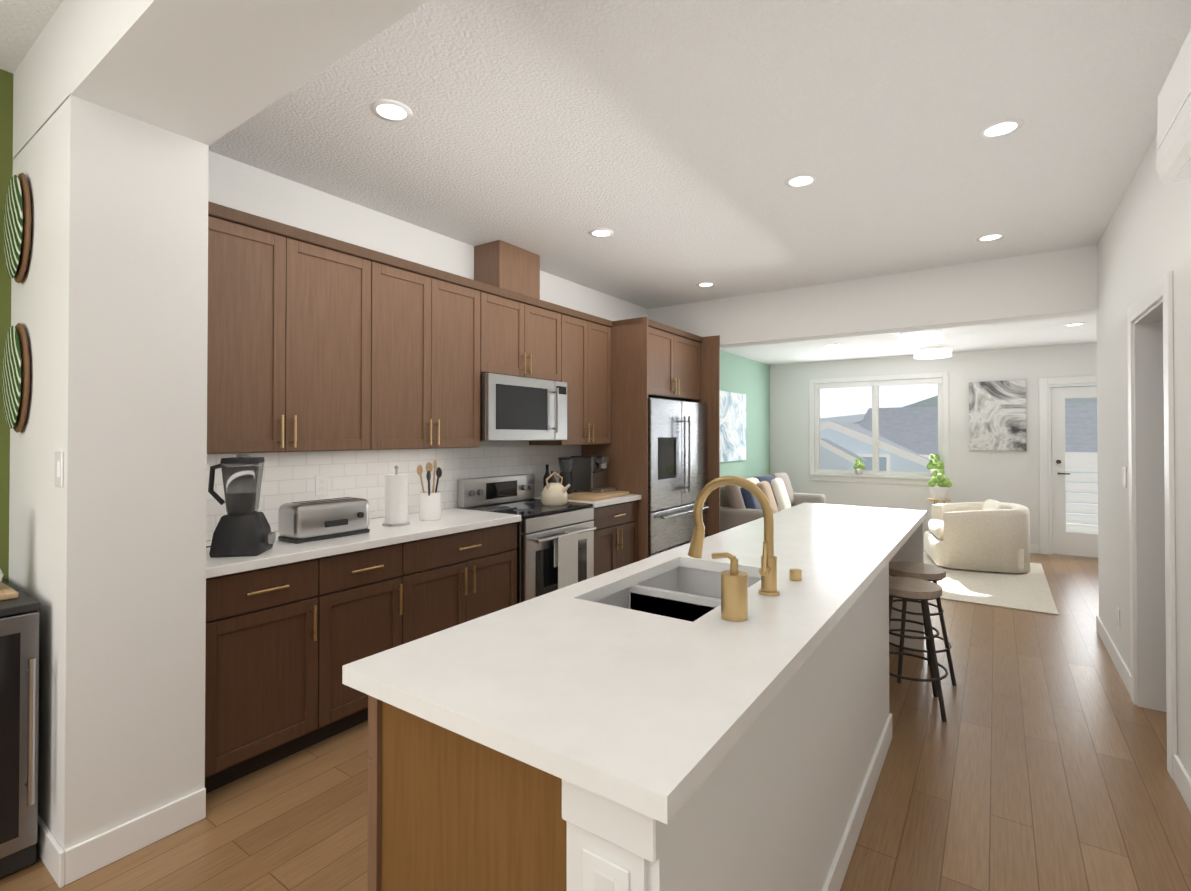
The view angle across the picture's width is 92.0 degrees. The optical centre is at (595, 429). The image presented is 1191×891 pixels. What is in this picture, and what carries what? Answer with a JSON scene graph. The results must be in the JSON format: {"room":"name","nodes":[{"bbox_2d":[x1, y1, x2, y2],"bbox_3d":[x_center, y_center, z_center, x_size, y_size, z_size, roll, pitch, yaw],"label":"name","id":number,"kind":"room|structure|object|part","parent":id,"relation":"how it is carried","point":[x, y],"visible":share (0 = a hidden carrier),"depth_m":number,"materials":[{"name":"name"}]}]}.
{"room":"kitchen","nodes":[
{"label":"kitchen","id":0,"kind":"room"},
{"bbox_2d":[0,69,12,582],"bbox_3d":[-3.491,-0.025,0.789,0.140,2.950,3.800,0,-1,35],"label":"wall","id":1,"kind":"structure","parent":0,"point":[6,125],"depth_m":2.30,"materials":[{"name":"green paint"}]},
{"bbox_2d":[0,0,62,73],"bbox_3d":[-1.892,-1.500,-0.383,4.120,0.080,3.920,0,-1,35],"label":"ceiling","id":2,"kind":"structure","parent":0,"point":[23,23],"depth_m":2.05,"materials":[{"name":"white paint"}]},
{"bbox_2d":[9,94,208,850],"bbox_3d":[-1.930,0.187,2.259,0.820,2.555,0.400,0,-1,35],"label":"wall","id":3,"kind":"structure","parent":0,"point":[107,541],"depth_m":2.00,"materials":[{"name":"white paint"}]},
{"bbox_2d":[2,323,29,432],"bbox_3d":[-2.195,-0.197,2.180,0.300,0.420,0.046,0,-1,35],"label":"plate","id":4,"kind":"object","parent":3,"relation":"attached to","point":[16,378],"visible":1,"depth_m":2.13,"materials":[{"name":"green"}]},
{"bbox_2d":[4,173,31,282],"bbox_3d":[-2.195,-0.766,2.186,0.300,0.420,0.046,0,-1,35],"label":"plate","id":5,"kind":"object","parent":3,"relation":"attached to","point":[17,227],"visible":1,"depth_m":2.13,"materials":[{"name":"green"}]},
{"bbox_2d":[36,815,63,887],"bbox_3d":[-2.025,1.407,2.064,0.793,0.110,0.017,0,-1,35],"label":"baseboard","id":6,"kind":"structure","parent":3,"relation":"attached to","point":[48,849],"depth_m":1.89,"materials":[{"name":"white"}]},
{"bbox_2d":[54,451,63,487],"bbox_3d":[-1.777,0.131,1.903,0.080,0.120,0.010,0,-1,35],"label":"light switch","id":7,"kind":"object","parent":3,"relation":"attached to","point":[59,461],"visible":1,"depth_m":1.89,"materials":[{"name":"white plastic"}]},
{"bbox_2d":[60,788,205,884],"bbox_3d":[-1.585,1.407,2.014,0.014,0.110,0.390,0,-1,35],"label":"baseboard","id":8,"kind":"structure","parent":3,"relation":"attached to","point":[94,854],"depth_m":1.98,"materials":[{"name":"white wood"}]},
{"bbox_2d":[13,0,428,158],"bbox_3d":[-0.617,-1.294,1.359,4.020,0.400,0.400,0,-1,35],"label":"beam","id":9,"kind":"structure","parent":0,"point":[207,72],"depth_m":1.73,"materials":[{"name":"white paint"}]},
{"bbox_2d":[207,151,647,540],"bbox_3d":[-0.747,0.011,4.556,0.140,2.950,4.720,0,-1,35],"label":"wall","id":10,"kind":"structure","parent":0,"point":[238,185],"depth_m":3.48,"materials":[{"name":"white paint"}]},
{"bbox_2d":[207,201,386,453],"bbox_3d":[-1.614,-0.437,2.893,0.338,1.095,0.983,0,-1,35],"label":"upper cabinet","id":11,"kind":"object","parent":10,"relation":"attached to","point":[317,342],"depth_m":2.79,"materials":[{"name":"brown wood"}]},
{"bbox_2d":[206,445,580,540],"bbox_3d":[-1.082,0.335,3.940,0.010,0.426,3.323,0,-1,35],"label":"tile backsplash","id":12,"kind":"structure","parent":10,"relation":"attached to","point":[288,477],"depth_m":3.54,"materials":[{"name":"white tile"}]},
{"bbox_2d":[315,475,326,495],"bbox_3d":[-1.549,0.316,3.254,0.007,0.115,0.070,0,-1,35],"label":"outlet","id":13,"kind":"object","parent":12,"relation":"attached to","point":[320,485],"visible":1,"depth_m":3.25,"materials":[{"name":"white plastic"}]},
{"bbox_2d":[383,254,490,449],"bbox_3d":[-1.133,-0.431,3.583,0.338,1.095,0.931,0,-1,35],"label":"upper cabinet","id":14,"kind":"object","parent":10,"relation":"attached to","point":[437,323],"depth_m":3.49,"materials":[{"name":"brown wood"}]},
{"bbox_2d":[474,240,539,296],"bbox_3d":[-0.662,-1.158,4.337,0.258,0.373,0.440,0,-1,35],"label":"cover","id":15,"kind":"object","parent":10,"relation":"attached to","point":[499,262],"depth_m":4.19,"materials":[{"name":"brown wood"}]},
{"bbox_2d":[491,285,562,381],"bbox_3d":[-0.653,-0.675,4.275,0.338,0.595,0.864,0,-1,35],"label":"upper cabinet","id":16,"kind":"object","parent":10,"relation":"attached to","point":[527,331],"depth_m":4.18,"materials":[{"name":"brown wood"}]},
{"bbox_2d":[480,373,566,440],"bbox_3d":[-0.604,-0.145,4.236,0.458,0.455,0.855,0,-1,35],"label":"over-the-range microwave","id":17,"kind":"object","parent":16,"relation":"attached to","point":[515,408],"visible":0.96,"depth_m":4.05,"materials":[{"name":"silver metal"}]},
{"bbox_2d":[529,307,612,444],"bbox_3d":[-0.218,-0.419,4.897,0.338,1.095,0.772,0,-1,35],"label":"upper cabinet","id":18,"kind":"object","parent":10,"relation":"attached to","point":[586,337],"depth_m":4.81,"materials":[{"name":"brown wood"}]},
{"bbox_2d":[0,551,1190,890],"bbox_3d":[0.308,1.504,3.309,9.000,0.060,12.300,0,-1,35],"label":"floor","id":19,"kind":"structure","parent":0,"point":[1038,761],"depth_m":2.30,"materials":[{"name":"brown wood"}]},
{"bbox_2d":[0,579,40,877],"bbox_3d":[-2.249,1.013,1.834,0.684,0.875,0.590,0,-1,35],"label":"wine fridge","id":20,"kind":"object","parent":19,"relation":"on","point":[19,664],"visible":0.98,"depth_m":1.86,"materials":[{"name":"grey metal"}]},
{"bbox_2d":[0,569,18,600],"bbox_3d":[-2.108,0.423,1.967,0.220,0.305,0.160,0,-1,35],"label":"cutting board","id":21,"kind":"object","parent":20,"relation":"on","point":[7,592],"visible":1,"depth_m":1.97,"materials":[{"name":"brown wood"}]},
{"bbox_2d":[205,556,336,792],"bbox_3d":[-1.627,1.023,2.615,0.618,0.890,0.534,0,-1,35],"label":"base cabinet","id":22,"kind":"object","parent":19,"relation":"on","point":[292,629],"depth_m":2.44,"materials":[{"name":"brown wood"}]},
{"bbox_2d":[206,508,520,579],"bbox_3d":[-1.253,0.562,3.130,0.648,0.040,1.802,0,-1,35],"label":"countertop","id":23,"kind":"structure","parent":22,"relation":"on","point":[452,521],"depth_m":2.84,"materials":[{"name":"white stone"}]},
{"bbox_2d":[206,454,275,557],"bbox_3d":[-1.664,0.322,2.597,0.570,0.428,0.260,0,-1,35],"label":"blender","id":24,"kind":"object","parent":23,"relation":"on","point":[243,528],"visible":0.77,"depth_m":2.45,"materials":[{"name":"grey plastic"}]},
{"bbox_2d":[278,497,369,543],"bbox_3d":[-1.360,0.449,2.908,0.203,0.182,0.400,0,-1,35],"label":"toaster","id":25,"kind":"object","parent":23,"relation":"on","point":[308,521],"visible":1,"depth_m":2.81,"materials":[{"name":"silver metal"}]},
{"bbox_2d":[382,465,409,526],"bbox_3d":[-1.138,0.374,3.290,0.150,0.337,0.150,0,-1,35],"label":"paper towel holder","id":26,"kind":"object","parent":23,"relation":"on","point":[396,498],"visible":1,"depth_m":3.24,"materials":[{"name":"white paper"}]},
{"bbox_2d":[417,460,441,520],"bbox_3d":[-1.003,0.363,3.484,0.159,0.363,0.163,0,-1,35],"label":"utensil crock","id":27,"kind":"object","parent":23,"relation":"on","point":[429,505],"visible":1,"depth_m":3.44,"materials":[{"name":"white ceramic"}]},
{"bbox_2d":[337,540,416,733],"bbox_3d":[-1.379,1.026,2.971,0.618,0.890,0.566,0,-1,35],"label":"base cabinet","id":28,"kind":"object","parent":19,"relation":"on","point":[377,588],"depth_m":2.84,"materials":[{"name":"brown wood"}]},
{"bbox_2d":[417,524,516,638],"bbox_3d":[-1.019,1.031,3.489,0.618,0.890,0.928,0,-1,35],"label":"base cabinet","id":29,"kind":"object","parent":19,"relation":"on","point":[464,577],"depth_m":3.32,"materials":[{"name":"brown wood"}]},
{"bbox_2d":[458,473,595,603],"bbox_3d":[-0.468,0.912,4.171,0.707,1.120,0.770,0,-1,35],"label":"range","id":30,"kind":"object","parent":19,"relation":"on","point":[541,527],"visible":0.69,"depth_m":4.05,"materials":[{"name":"silver metal"}]},
{"bbox_2d":[541,472,569,505],"bbox_3d":[-0.287,0.434,4.263,0.246,0.243,0.200,0,-1,35],"label":"kettle","id":31,"kind":"object","parent":30,"relation":"on","point":[554,493],"visible":1,"depth_m":4.20,"materials":[{"name":"beige ceramic"}]},
{"bbox_2d":[554,531,577,588],"bbox_3d":[-0.202,0.890,3.956,0.043,0.380,0.220,0,-1,35],"label":"towel","id":32,"kind":"object","parent":30,"relation":"hanging from","point":[566,555],"visible":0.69,"depth_m":3.92,"materials":[{"name":"beige fabric"}]},
{"bbox_2d":[535,491,641,576],"bbox_3d":[-0.069,1.023,4.819,0.656,0.930,0.711,0,-1,35],"label":"base cabinet","id":33,"kind":"object","parent":19,"relation":"on","point":[615,534],"visible":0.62,"depth_m":4.63,"materials":[{"name":"brown wood"}]},
{"bbox_2d":[543,464,556,488],"bbox_3d":[-0.372,0.421,4.688,0.066,0.270,0.151,0,-1,-34],"label":"bottle","id":34,"kind":"object","parent":33,"relation":"on","point":[550,479],"visible":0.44,"depth_m":4.63,"materials":[{"name":"black glass"}]},
{"bbox_2d":[558,457,572,493],"bbox_3d":[-0.246,0.380,4.765,0.128,0.295,0.128,0,-1,35],"label":"coffee grinder","id":35,"kind":"object","parent":33,"relation":"on","point":[565,464],"visible":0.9,"depth_m":4.72,"materials":[{"name":"grey plastic"}]},
{"bbox_2d":[568,491,629,500],"bbox_3d":[-0.012,0.543,4.784,0.382,0.028,0.593,0,-1,35],"label":"cutting board","id":36,"kind":"object","parent":33,"relation":"on","point":[588,496],"visible":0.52,"depth_m":4.67,"materials":[{"name":"brown wood"}]},
{"bbox_2d":[570,455,615,492],"bbox_3d":[-0.034,0.379,4.964,0.340,0.300,0.251,0,-1,35],"label":"espresso machine","id":37,"kind":"object","parent":36,"relation":"on","point":[588,473],"visible":0.98,"depth_m":4.90,"materials":[{"name":"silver metal"}]},
{"bbox_2d":[367,523,923,890],"bbox_3d":[0.843,1.022,2.590,0.775,0.890,3.715,0,-1,35],"label":"kitchen island","id":38,"kind":"object","parent":19,"relation":"on","point":[787,809],"depth_m":1.23,"materials":[{"name":"white quartz"},{"name":"white paint"},{"name":"wood"}]},
{"bbox_2d":[342,503,925,826],"bbox_3d":[0.844,0.540,2.591,0.810,0.075,3.760,0,-1,35],"label":"island countertop","id":39,"kind":"structure","parent":38,"relation":"on","point":[634,709],"depth_m":1.28,"materials":[{"name":"white stone"}]},
{"bbox_2d":[598,563,760,618],"bbox_3d":[0.310,0.669,1.999,0.446,0.218,0.776,0,-1,35],"label":"sink","id":40,"kind":"object","parent":39,"relation":"in","point":[686,590],"depth_m":2.11,"materials":[{"name":"white ceramic"}]},
{"bbox_2d":[711,552,747,621],"bbox_3d":[0.378,0.437,1.625,0.103,0.180,0.074,0,-1,35],"label":"soap dispenser","id":41,"kind":"object","parent":39,"relation":"on","point":[734,593],"visible":1,"depth_m":1.59,"materials":[{"name":"gold metal"}]},
{"bbox_2d":[688,476,779,595],"bbox_3d":[0.442,0.342,1.914,0.318,0.375,0.120,0,-1,35],"label":"faucet","id":42,"kind":"object","parent":39,"relation":"on","point":[768,571],"visible":1,"depth_m":1.87,"materials":[{"name":"gold metal"}]},
{"bbox_3d":[0.709,0.514,2.039,0.042,0.034,0.042,0,-1,35],"label":"air switch button","id":43,"kind":"part","parent":39,"relation":"part of","materials":[{"name":"gold metal"}]},
{"bbox_2d":[581,317,719,560],"bbox_3d":[0.566,0.268,5.580,0.838,2.455,1.245,0,-1,35],"label":"cabinet","id":44,"kind":"object","parent":19,"relation":"on","point":[652,358],"visible":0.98,"depth_m":5.12,"materials":[{"name":"brown wood"}]},
{"bbox_2d":[648,397,708,557],"bbox_3d":[0.551,0.605,5.588,0.766,1.760,1.185,0,-1,35],"label":"fridge","id":45,"kind":"object","parent":19,"relation":"on","point":[677,456],"visible":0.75,"depth_m":5.28,"materials":[{"name":"silver metal"}]},
{"bbox_2d":[720,472,825,531],"bbox_3d":[2.114,1.042,7.143,0.970,0.911,2.250,0,-1,35],"label":"sofa","id":46,"kind":"object","parent":19,"relation":"on","point":[739,505],"visible":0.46,"depth_m":6.52,"materials":[{"name":"beige fabric"}]},
{"bbox_2d":[889,576,947,721],"bbox_3d":[1.678,1.153,3.102,0.382,0.642,0.382,0,-1,35],"label":"stool","id":47,"kind":"object","parent":19,"relation":"on","point":[923,591],"visible":0.77,"depth_m":2.99,"materials":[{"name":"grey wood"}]},
{"bbox_2d":[889,561,956,685],"bbox_3d":[1.933,1.157,3.485,0.434,0.642,0.434,0,-1,35],"label":"stool","id":48,"kind":"object","parent":19,"relation":"on","point":[928,572],"visible":0.67,"depth_m":3.37,"materials":[{"name":"grey wood"}]},
{"bbox_2d":[927,469,951,503],"bbox_3d":[4.305,1.006,7.204,0.273,1.011,0.300,0,-1,35],"label":"potted plant","id":49,"kind":"object","parent":19,"relation":"on","point":[938,492],"visible":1,"depth_m":7.16,"materials":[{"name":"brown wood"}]},
{"bbox_2d":[924,552,1058,614],"bbox_3d":[3.512,1.495,6.074,2.000,0.010,2.200,0,-1,35],"label":"rug","id":50,"kind":"object","parent":19,"relation":"on","point":[1030,590],"visible":0.38,"depth_m":5.37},
{"bbox_2d":[924,499,1029,572],"bbox_3d":[4.191,1.141,6.390,1.001,0.699,0.969,0,-1,35],"label":"armchair","id":51,"kind":"object","parent":50,"relation":"on","point":[990,535],"visible":1,"depth_m":6.00,"materials":[{"name":"beige fabric"}]},
{"bbox_2d":[209,0,1190,308],"bbox_3d":[0.806,-1.395,3.404,4.020,0.080,4.580,0,-1,35],"label":"ceiling","id":52,"kind":"structure","parent":0,"point":[673,144],"depth_m":2.63,"materials":[{"name":"white paint"}]},
{"bbox_2d":[370,99,411,122],"bbox_3d":[-0.872,-1.361,2.463,0.170,0.006,0.170,0,-1,35],"label":"recessed light","id":53,"kind":"object","parent":52,"relation":"in","point":[391,109],"visible":1,"depth_m":2.45,"materials":[{"name":"white"}]},
{"bbox_2d":[589,228,613,237],"bbox_3d":[0.040,-1.347,3.948,0.170,0.006,0.170,0,-1,35],"label":"recessed light","id":54,"kind":"object","parent":52,"relation":"in","point":[603,232],"visible":1,"depth_m":3.93,"materials":[{"name":"white"}]},
{"bbox_2d":[697,282,714,286],"bbox_3d":[1.019,-1.334,5.302,0.170,0.006,0.170,0,-1,35],"label":"recessed light","id":55,"kind":"object","parent":52,"relation":"in","point":[708,284],"visible":0.96,"depth_m":5.29,"materials":[{"name":"white"}]},
{"bbox_2d":[785,173,817,187],"bbox_3d":[1.119,-1.355,3.136,0.170,0.006,0.170,0,-1,35],"label":"recessed light","id":56,"kind":"object","parent":52,"relation":"in","point":[798,180],"visible":1,"depth_m":3.13,"materials":[{"name":"white"}]},
{"bbox_2d":[976,233,1004,241],"bbox_3d":[2.768,-1.346,4.035,0.170,0.006,0.170,0,-1,35],"label":"recessed light","id":57,"kind":"object","parent":52,"relation":"in","point":[991,237],"visible":0.98,"depth_m":4.03,"materials":[{"name":"white"}]},
{"bbox_2d":[978,118,1023,138],"bbox_3d":[1.833,-1.359,2.603,0.170,0.006,0.170,0,-1,35],"label":"recessed light","id":58,"kind":"object","parent":52,"relation":"in","point":[997,128],"visible":1,"depth_m":2.60,"materials":[{"name":"white"}]},
{"bbox_2d":[720,350,769,477],"bbox_3d":[1.734,0.254,7.628,0.140,2.520,3.160,0,-1,35],"label":"wall","id":59,"kind":"structure","parent":0,"point":[750,378],"depth_m":8.22,"materials":[{"name":"green paint"}]},
{"bbox_2d":[720,390,745,461],"bbox_3d":[1.721,-0.037,7.457,0.033,0.900,1.200,0,-1,35],"label":"framed picture","id":60,"kind":"object","parent":59,"relation":"attached to","point":[732,426],"visible":0.58,"depth_m":7.53,"materials":[{"name":"fabric"}]},
{"bbox_2d":[648,245,1097,347],"bbox_3d":[2.177,-1.142,5.371,4.020,0.550,0.220,0,-1,35],"label":"header beam","id":61,"kind":"structure","parent":0,"point":[1056,284],"depth_m":4.90,"materials":[{"name":"white paint"}]},
{"bbox_2d":[720,314,1096,364],"bbox_3d":[3.675,-1.057,6.411,4.730,0.080,3.200,0,-1,35],"label":"ceiling","id":62,"kind":"structure","parent":0,"point":[1033,333],"depth_m":6.71,"materials":[{"name":"white paint"}]},
{"bbox_2d":[899,329,942,344],"bbox_3d":[3.414,-0.968,6.044,0.410,0.104,0.410,0,-1,35],"label":"ceiling light","id":63,"kind":"object","parent":62,"relation":"attached to","point":[924,337],"visible":0.98,"depth_m":5.91,"materials":[{"name":"white"}]},
{"bbox_2d":[914,346,951,358],"bbox_3d":[4.214,-0.957,7.193,0.410,0.104,0.410,0,-1,35],"label":"ceiling light","id":64,"kind":"object","parent":62,"relation":"attached to","point":[938,352],"visible":1,"depth_m":7.05,"materials":[{"name":"white"}]},
{"bbox_2d":[1064,323,1085,325],"bbox_3d":[4.664,-1.022,5.600,0.170,0.006,0.170,0,-1,35],"label":"recessed light","id":65,"kind":"object","parent":62,"relation":"in","point":[1073,324],"visible":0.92,"depth_m":5.59,"materials":[{"name":"white"}]},
{"bbox_2d":[770,342,1096,552],"bbox_3d":[4.555,0.254,7.663,4.730,2.520,0.120,0,-1,35],"label":"wall","id":66,"kind":"structure","parent":0,"point":[1009,476],"depth_m":7.49,"materials":[{"name":"white paint"}]},
{"bbox_2d":[811,473,930,479],"bbox_3d":[3.896,0.654,8.026,1.710,0.028,0.070,0,-1,35],"label":"window sill","id":67,"kind":"structure","parent":66,"relation":"attached to","point":[878,476],"depth_m":8.01,"materials":[{"name":"white"}]},
{"bbox_2d":[853,458,865,474],"bbox_3d":[3.721,0.522,8.124,0.158,0.235,0.108,0,-1,35],"label":"potted plant","id":68,"kind":"object","parent":67,"relation":"on","point":[858,466],"visible":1,"depth_m":8.11,"materials":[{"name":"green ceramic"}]},
{"bbox_2d":[926,454,943,476],"bbox_3d":[4.484,0.478,7.590,0.210,0.313,0.144,0,-1,35],"label":"potted plant","id":69,"kind":"object","parent":67,"relation":"on","point":[932,465],"visible":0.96,"depth_m":7.58,"materials":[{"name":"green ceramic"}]},
{"bbox_2d":[809,372,948,485],"bbox_3d":[3.926,-0.002,8.075,1.770,1.500,0.106,0,-1,35],"label":"window","id":70,"kind":"structure","parent":66,"relation":"in","point":[875,385],"depth_m":8.05,"materials":[{"name":"white"}]},
{"bbox_2d":[969,380,1026,450],"bbox_3d":[5.042,-0.175,7.229,0.590,0.870,0.038,0,-1,35],"label":"painting","id":71,"kind":"object","parent":66,"relation":"attached to","point":[997,415],"visible":0.94,"depth_m":7.21,"materials":[{"name":"fabric"}]},
{"bbox_2d":[1030,544,1039,553],"bbox_3d":[4.040,1.462,7.928,3.290,0.110,0.014,0,-1,35],"label":"baseboard","id":72,"kind":"structure","parent":66,"relation":"attached to","point":[1034,548],"depth_m":7.01,"materials":[{"name":"white"}]},
{"bbox_2d":[1039,375,1096,554],"bbox_3d":[5.842,0.439,6.753,1.010,2.135,0.137,0,-1,35],"label":"door frame","id":73,"kind":"structure","parent":66,"relation":"attached to","point":[1045,479],"depth_m":6.95,"materials":[{"name":"white wood"}]},
{"bbox_2d":[1051,386,1097,557],"bbox_3d":[5.827,0.495,6.731,0.770,1.998,0.103,0,-1,35],"label":"back door","id":74,"kind":"structure","parent":66,"relation":"in","point":[1064,542],"depth_m":6.90,"materials":[{"name":"white"}]},
{"bbox_2d":[1096,134,1190,777],"bbox_3d":[1.229,-0.026,0.586,0.120,2.950,8.860,0,-1,35],"label":"wall","id":75,"kind":"structure","parent":0,"point":[1144,245],"depth_m":3.07,"materials":[{"name":"white paint"}]},
{"bbox_2d":[1096,616,1130,695],"bbox_3d":[3.322,1.423,3.697,0.013,0.110,1.340,0,-1,35],"label":"baseboard","id":76,"kind":"structure","parent":75,"relation":"attached to","point":[1125,674],"depth_m":3.60,"materials":[{"name":"white wood"}]},
{"bbox_2d":[1117,607,1119,628],"bbox_3d":[3.214,1.159,3.537,0.006,0.115,0.070,0,-1,35],"label":"outlet","id":77,"kind":"object","parent":75,"relation":"attached to","point":[1118,617],"visible":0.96,"depth_m":3.52,"materials":[{"name":"white plastic"}]},
{"bbox_2d":[1123,466,1126,487],"bbox_3d":[3.068,0.274,3.336,0.006,0.120,0.080,0,-1,35],"label":"light switch","id":78,"kind":"object","parent":75,"relation":"attached to","point":[1124,476],"visible":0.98,"depth_m":3.33,"materials":[{"name":"white plastic"}]},
{"bbox_2d":[1127,271,1176,779],"bbox_3d":[2.729,0.401,2.749,0.142,2.135,0.900,0,-1,35],"label":"door frame","id":79,"kind":"structure","parent":75,"relation":"attached to","point":[1151,505],"depth_m":3.03,"materials":[{"name":"white wood"}]},
{"bbox_2d":[1156,29,1190,182],"bbox_3d":[1.532,-0.893,1.321,0.212,0.304,0.900,0,-1,35],"label":"mini-split air conditioner","id":80,"kind":"object","parent":75,"relation":"attached to","point":[1173,161],"visible":1,"depth_m":1.59,"materials":[{"name":"white plastic"}]},
{"bbox_2d":[1173,755,1190,812],"bbox_3d":[0.531,1.385,-0.312,0.013,0.110,6.610,0,-1,35],"label":"baseboard","id":81,"kind":"structure","parent":75,"relation":"attached to","point":[1182,780],"depth_m":2.29,"materials":[{"name":"white wood"}]},
{"label":"outside","id":82,"kind":"structure","parent":0,"visible":0},
{"bbox_3d":[30.064,4.039,39.906,90.000,3.750,81.990,0,-1,35],"label":"ground","id":83,"kind":"structure","parent":82,"visible":0},
{"bbox_2d":[820,386,1096,423],"bbox_3d":[45.315,0.099,70.603,120.000,20.000,30.000,0,-1,35],"label":"hill","id":84,"kind":"structure","parent":83,"relation":"on","point":[858,418],"depth_m":60.22,"materials":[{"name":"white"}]},
{"bbox_2d":[820,403,1097,533],"bbox_3d":[10.697,2.434,17.787,14.500,6.350,10.210,0,-1,35],"label":"house","id":85,"kind":"structure","parent":83,"relation":"on","point":[907,453],"depth_m":15.48,"materials":[{"name":"white"}]},
{"bbox_2d":[1051,452,1097,533],"bbox_3d":[14.944,1.063,4.822,18.700,1.550,0.140,0,-1,35],"label":"fence","id":86,"kind":"object","parent":83,"relation":"on","point":[1090,498],"depth_m":9.53,"materials":[{"name":"white wood"}]}
]}

